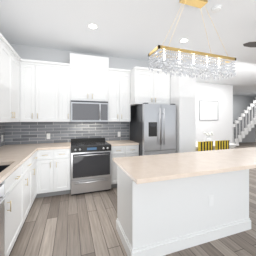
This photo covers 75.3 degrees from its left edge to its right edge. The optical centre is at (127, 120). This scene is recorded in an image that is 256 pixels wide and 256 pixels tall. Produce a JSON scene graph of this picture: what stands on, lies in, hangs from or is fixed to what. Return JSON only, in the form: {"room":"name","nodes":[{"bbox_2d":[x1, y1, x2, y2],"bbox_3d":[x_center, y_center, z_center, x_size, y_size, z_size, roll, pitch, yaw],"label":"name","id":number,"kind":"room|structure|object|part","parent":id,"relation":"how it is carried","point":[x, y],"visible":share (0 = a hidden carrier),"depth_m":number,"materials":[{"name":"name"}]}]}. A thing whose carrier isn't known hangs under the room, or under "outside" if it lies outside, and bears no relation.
{"room":"kitchen","nodes":[
{"label":"kitchen","id":0,"kind":"room"},
{"bbox_2d":[0,170,15,189],"bbox_3d":[-1.249,0.622,1.728,0.004,0.193,0.520,0,0,-19],"label":"drawer","id":1,"kind":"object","parent":0,"relation":"attached to","point":[11,178],"depth_m":1.62,"materials":[{"name":"white wood"}]},
{"bbox_2d":[10,44,156,139],"bbox_3d":[-0.911,-0.065,3.874,3.520,2.930,0.120,0,0,-19],"label":"wall","id":2,"kind":"structure","parent":0,"point":[39,53],"depth_m":3.62,"materials":[{"name":"white paint"}]},
{"bbox_2d":[0,37,3,121],"bbox_3d":[-1.721,-0.533,1.735,0.349,1.125,0.900,0,0,-19],"label":"upper cabinet","id":3,"kind":"object","parent":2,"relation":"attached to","point":[1,38],"depth_m":2.25,"materials":[{"name":"white wood"}]},
{"bbox_2d":[4,41,19,121],"bbox_3d":[-2.014,-0.533,2.585,0.349,1.125,0.898,0,0,-19],"label":"upper cabinet","id":4,"kind":"object","parent":2,"relation":"attached to","point":[11,62],"depth_m":2.63,"materials":[{"name":"white wood"}]},
{"bbox_2d":[20,61,35,120],"bbox_3d":[-1.944,-0.533,3.269,0.267,1.125,0.345,0,0,-19],"label":"upper cabinet","id":5,"kind":"object","parent":2,"relation":"attached to","point":[27,68],"depth_m":3.11,"materials":[{"name":"white wood"}]},
{"bbox_2d":[36,61,59,120],"bbox_3d":[-1.622,-0.533,3.380,0.414,1.125,0.345,0,0,-19],"label":"upper cabinet","id":6,"kind":"object","parent":2,"relation":"attached to","point":[38,91],"depth_m":3.22,"materials":[{"name":"white wood"}]},
{"bbox_2d":[60,65,71,120],"bbox_3d":[-1.321,-0.533,3.484,0.223,1.125,0.345,0,0,-19],"label":"upper cabinet","id":7,"kind":"object","parent":2,"relation":"attached to","point":[65,73],"depth_m":3.33,"materials":[{"name":"white wood"}]},
{"bbox_2d":[68,53,107,72],"bbox_3d":[-0.853,-1.205,3.644,0.800,0.310,0.346,0,0,-19],"label":"upper cabinet","id":8,"kind":"object","parent":2,"relation":"attached to","point":[77,61],"depth_m":3.48,"materials":[{"name":"white wood"}]},
{"bbox_2d":[72,69,107,100],"bbox_3d":[-0.853,-0.727,3.645,0.766,0.647,0.345,0,0,-19],"label":"upper cabinet","id":9,"kind":"object","parent":2,"relation":"attached to","point":[87,85],"depth_m":3.47,"materials":[{"name":"white wood"}]},
{"bbox_2d":[71,100,107,121],"bbox_3d":[-0.835,-0.185,3.592,0.756,0.430,0.451,0,0,-19],"label":"microwave","id":10,"kind":"object","parent":9,"relation":"attached to","point":[89,111],"visible":1,"depth_m":3.42,"materials":[{"name":"silver metal"}]},
{"bbox_2d":[104,69,131,120],"bbox_3d":[-0.244,-0.533,3.854,0.522,1.125,0.345,0,0,-19],"label":"upper cabinet","id":11,"kind":"object","parent":2,"relation":"attached to","point":[119,101],"depth_m":3.70,"materials":[{"name":"white wood"}]},
{"bbox_2d":[132,69,169,105],"bbox_3d":[0.458,-0.720,3.953,0.870,0.750,0.615,0,0,-19],"label":"upper cabinet","id":12,"kind":"object","parent":2,"relation":"attached to","point":[148,86],"depth_m":3.65,"materials":[{"name":"white wood"}]},
{"bbox_2d":[0,0,255,96],"bbox_3d":[3.767,-1.570,2.513,14.000,0.080,14.500,0,0,-19],"label":"ceiling","id":13,"kind":"structure","parent":0,"point":[134,29],"depth_m":2.77,"materials":[{"name":"white paint"}]},
{"bbox_2d":[88,23,97,28],"bbox_3d":[-0.571,-1.527,2.701,0.170,0.006,0.170,0,0,-19],"label":"recessed light","id":14,"kind":"object","parent":13,"relation":"in","point":[92,26],"visible":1,"depth_m":2.70,"materials":[{"name":"white plastic"}]},
{"bbox_2d":[179,38,188,42],"bbox_3d":[1.072,-1.527,3.183,0.170,0.006,0.170,0,0,-19],"label":"recessed light","id":15,"kind":"object","parent":13,"relation":"in","point":[183,40],"visible":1,"depth_m":3.17,"materials":[{"name":"white plastic"}]},
{"bbox_2d":[148,0,235,79],"bbox_3d":[0.836,-1.036,2.118,1.162,0.986,0.272,0,0,-19],"label":"chandelier","id":16,"kind":"object","parent":13,"relation":"hanging from","point":[196,63],"visible":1,"depth_m":2.06,"materials":[{"name":"clear glass"}]},
{"bbox_2d":[211,5,221,12],"bbox_3d":[1.208,-1.510,2.267,0.130,0.040,0.130,0,0,-19],"label":"smoke detector","id":17,"kind":"object","parent":13,"relation":"attached to","point":[216,9],"visible":1,"depth_m":2.24,"materials":[{"name":"white plastic"}]},
{"bbox_2d":[243,42,255,46],"bbox_3d":[2.483,-1.315,2.556,1.234,0.429,1.242,0,0,-19],"label":"ceiling fan","id":18,"kind":"object","parent":13,"relation":"hanging from","point":[250,44],"visible":1,"depth_m":2.63,"materials":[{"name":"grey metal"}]},
{"bbox_2d":[9,142,255,255],"bbox_3d":[3.767,1.430,2.513,14.000,0.060,14.500,0,0,-19],"label":"floor","id":19,"kind":"structure","parent":0,"point":[71,225],"depth_m":2.09,"materials":[{"name":"brown wood"}]},
{"bbox_2d":[0,183,9,255],"bbox_3d":[-1.281,0.980,1.092,0.708,0.840,0.600,0,0,-19],"label":"dishwasher","id":20,"kind":"object","parent":19,"relation":"on","point":[2,196],"visible":1,"depth_m":1.41,"materials":[{"name":"silver metal"}]},
{"bbox_3d":[-0.973,0.630,1.199,0.055,0.020,0.500,0,0,-19],"label":"handle","id":21,"kind":"part","parent":20,"relation":"part of","materials":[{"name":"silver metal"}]},
{"bbox_2d":[4,178,23,255],"bbox_3d":[-1.433,1.062,1.664,0.510,0.677,0.536,0,0,-19],"label":"base cabinet","id":22,"kind":"object","parent":19,"relation":"on","point":[14,202],"depth_m":1.71,"materials":[{"name":"white wood"}]},
{"bbox_2d":[0,158,31,221],"bbox_3d":[-1.688,0.963,2.147,0.678,0.875,0.542,0,0,-19],"label":"base cabinet","id":23,"kind":"object","parent":19,"relation":"on","point":[25,171],"depth_m":2.24,"materials":[{"name":"white wood"}]},
{"bbox_2d":[0,146,35,181],"bbox_3d":[-1.328,0.505,1.111,0.684,0.039,3.566,0,0,-19],"label":"countertop","id":24,"kind":"structure","parent":23,"relation":"on","point":[17,157],"depth_m":2.11,"materials":[{"name":"beige stone"}]},
{"bbox_2d":[32,154,35,203],"bbox_3d":[-1.848,0.963,2.611,0.678,0.875,0.440,0,0,-19],"label":"base cabinet","id":25,"kind":"object","parent":19,"relation":"on","point":[35,159],"depth_m":2.66,"materials":[{"name":"white wood"}]},
{"bbox_2d":[36,146,70,197],"bbox_3d":[-1.438,0.963,3.296,0.567,0.875,0.626,0,0,-19],"label":"base cabinet","id":26,"kind":"object","parent":19,"relation":"on","point":[53,167],"depth_m":3.01,"materials":[{"name":"white wood"}]},
{"bbox_2d":[0,142,70,149],"bbox_3d":[-1.752,0.505,3.185,1.233,0.039,0.632,0,0,-19],"label":"countertop","id":27,"kind":"structure","parent":26,"relation":"on","point":[23,145],"depth_m":3.07,"materials":[{"name":"beige stone"}]},
{"bbox_2d":[71,138,110,195],"bbox_3d":[-0.784,0.905,3.443,0.756,0.990,0.739,0,0,-19],"label":"range","id":28,"kind":"object","parent":19,"relation":"on","point":[90,165],"visible":1,"depth_m":3.16,"materials":[{"name":"silver metal"}]},
{"bbox_3d":[-0.686,0.542,3.161,0.180,0.045,0.002,0,0,-19],"label":"panel","id":29,"kind":"part","parent":28,"relation":"part of","materials":[{"name":"blue glass"}]},
{"bbox_3d":[-0.675,0.846,3.128,0.640,0.641,0.072,0,0,-19],"label":"handle","id":30,"kind":"part","parent":28,"relation":"part of","materials":[{"name":"silver metal"}]},
{"bbox_2d":[107,142,138,187],"bbox_3d":[-0.156,0.963,3.737,0.611,0.875,0.626,0,0,-19],"label":"base cabinet","id":31,"kind":"object","parent":19,"relation":"on","point":[116,151],"depth_m":3.40,"materials":[{"name":"white wood"}]},
{"bbox_2d":[108,138,138,145],"bbox_3d":[-0.155,0.505,3.734,0.611,0.039,0.632,0,0,-19],"label":"countertop","id":32,"kind":"structure","parent":31,"relation":"on","point":[123,141],"depth_m":3.52,"materials":[{"name":"beige stone"}]},
{"bbox_2d":[130,103,175,155],"bbox_3d":[0.553,0.525,3.804,0.762,1.750,0.906,0,0,-19],"label":"fridge","id":33,"kind":"object","parent":19,"relation":"on","point":[152,129],"visible":0.56,"depth_m":3.44,"materials":[{"name":"silver metal"}]},
{"bbox_3d":[0.690,0.410,3.405,0.600,1.311,0.061,0,0,-19],"label":"handle","id":34,"kind":"part","parent":33,"relation":"part of","materials":[{"name":"silver metal"}]},
{"bbox_2d":[116,163,255,255],"bbox_3d":[1.413,0.962,2.322,3.076,0.875,0.772,0,0,-19],"label":"kitchen island","id":35,"kind":"object","parent":19,"relation":"on","point":[170,203],"depth_m":1.83,"materials":[{"name":"white painted wood"},{"name":"beige stone"}]},
{"bbox_2d":[113,147,255,182],"bbox_3d":[1.443,0.505,2.274,3.190,0.039,0.840,0,0,-19],"label":"island countertop","id":36,"kind":"structure","parent":35,"relation":"on","point":[185,165],"depth_m":1.85,"materials":[{"name":"beige stone"}]},
{"bbox_2d":[208,195,213,206],"bbox_3d":[0.972,0.940,1.939,0.070,0.120,0.006,0,0,-19],"label":"outlet","id":37,"kind":"object","parent":35,"relation":"attached to","point":[210,197],"depth_m":1.94,"materials":[{"name":"white plastic"}]},
{"bbox_2d":[198,141,212,150],"bbox_3d":[1.639,0.932,3.809,0.380,0.935,0.425,0,0,-19],"label":"dining chair","id":38,"kind":"object","parent":19,"relation":"on","point":[205,145],"visible":0.23,"depth_m":3.60,"materials":[{"name":"yellow fabric"}]},
{"bbox_2d":[196,141,238,150],"bbox_3d":[2.086,1.025,4.631,1.600,0.750,0.900,0,0,-19],"label":"dining table","id":39,"kind":"object","parent":19,"relation":"on","point":[231,145],"visible":0.12,"depth_m":4.45,"materials":[{"name":"white"}]},
{"bbox_2d":[203,132,213,140],"bbox_3d":[2.281,0.485,4.692,0.234,0.328,0.249,0,0,-19],"label":"vase","id":40,"kind":"object","parent":39,"relation":"on","point":[207,138],"visible":0.9,"depth_m":4.63,"materials":[{"name":"white ceramic"}]},
{"bbox_2d":[215,140,229,149],"bbox_3d":[2.093,0.932,3.965,0.380,0.935,0.425,0,0,-19],"label":"dining chair","id":41,"kind":"object","parent":19,"relation":"on","point":[221,144],"visible":0.15,"depth_m":3.76,"materials":[{"name":"yellow fabric"}]},
{"bbox_2d":[233,99,255,146],"bbox_3d":[6.880,-0.497,9.682,3.635,3.795,1.070,0,0,-19],"label":"staircase","id":42,"kind":"structure","parent":19,"relation":"on","point":[244,123],"depth_m":9.07,"materials":[{"name":"white wood"}]},
{"bbox_2d":[157,48,195,152],"bbox_3d":[0.882,-0.065,4.719,0.420,2.930,2.450,0,0,-19],"label":"wall","id":43,"kind":"structure","parent":0,"point":[182,94],"depth_m":3.57,"materials":[{"name":"white paint"}]},
{"bbox_2d":[196,82,232,148],"bbox_3d":[2.624,-0.065,6.678,4.150,2.930,0.120,0,0,-19],"label":"wall","id":44,"kind":"structure","parent":0,"point":[221,128],"depth_m":7.01,"materials":[{"name":"white paint"}]},
{"bbox_2d":[199,100,217,119],"bbox_3d":[3.335,-0.400,6.838,0.980,0.800,0.030,0,0,-19],"label":"picture frame","id":45,"kind":"object","parent":44,"relation":"attached to","point":[208,110],"visible":0.98,"depth_m":6.83,"materials":[{"name":"silver metal"}]},
{"bbox_2d":[233,95,254,142],"bbox_3d":[6.044,-0.065,10.077,4.770,2.930,0.120,0,0,-19],"label":"wall","id":46,"kind":"structure","parent":0,"point":[241,104],"depth_m":10.43,"materials":[{"name":"grey paint"}]}
]}

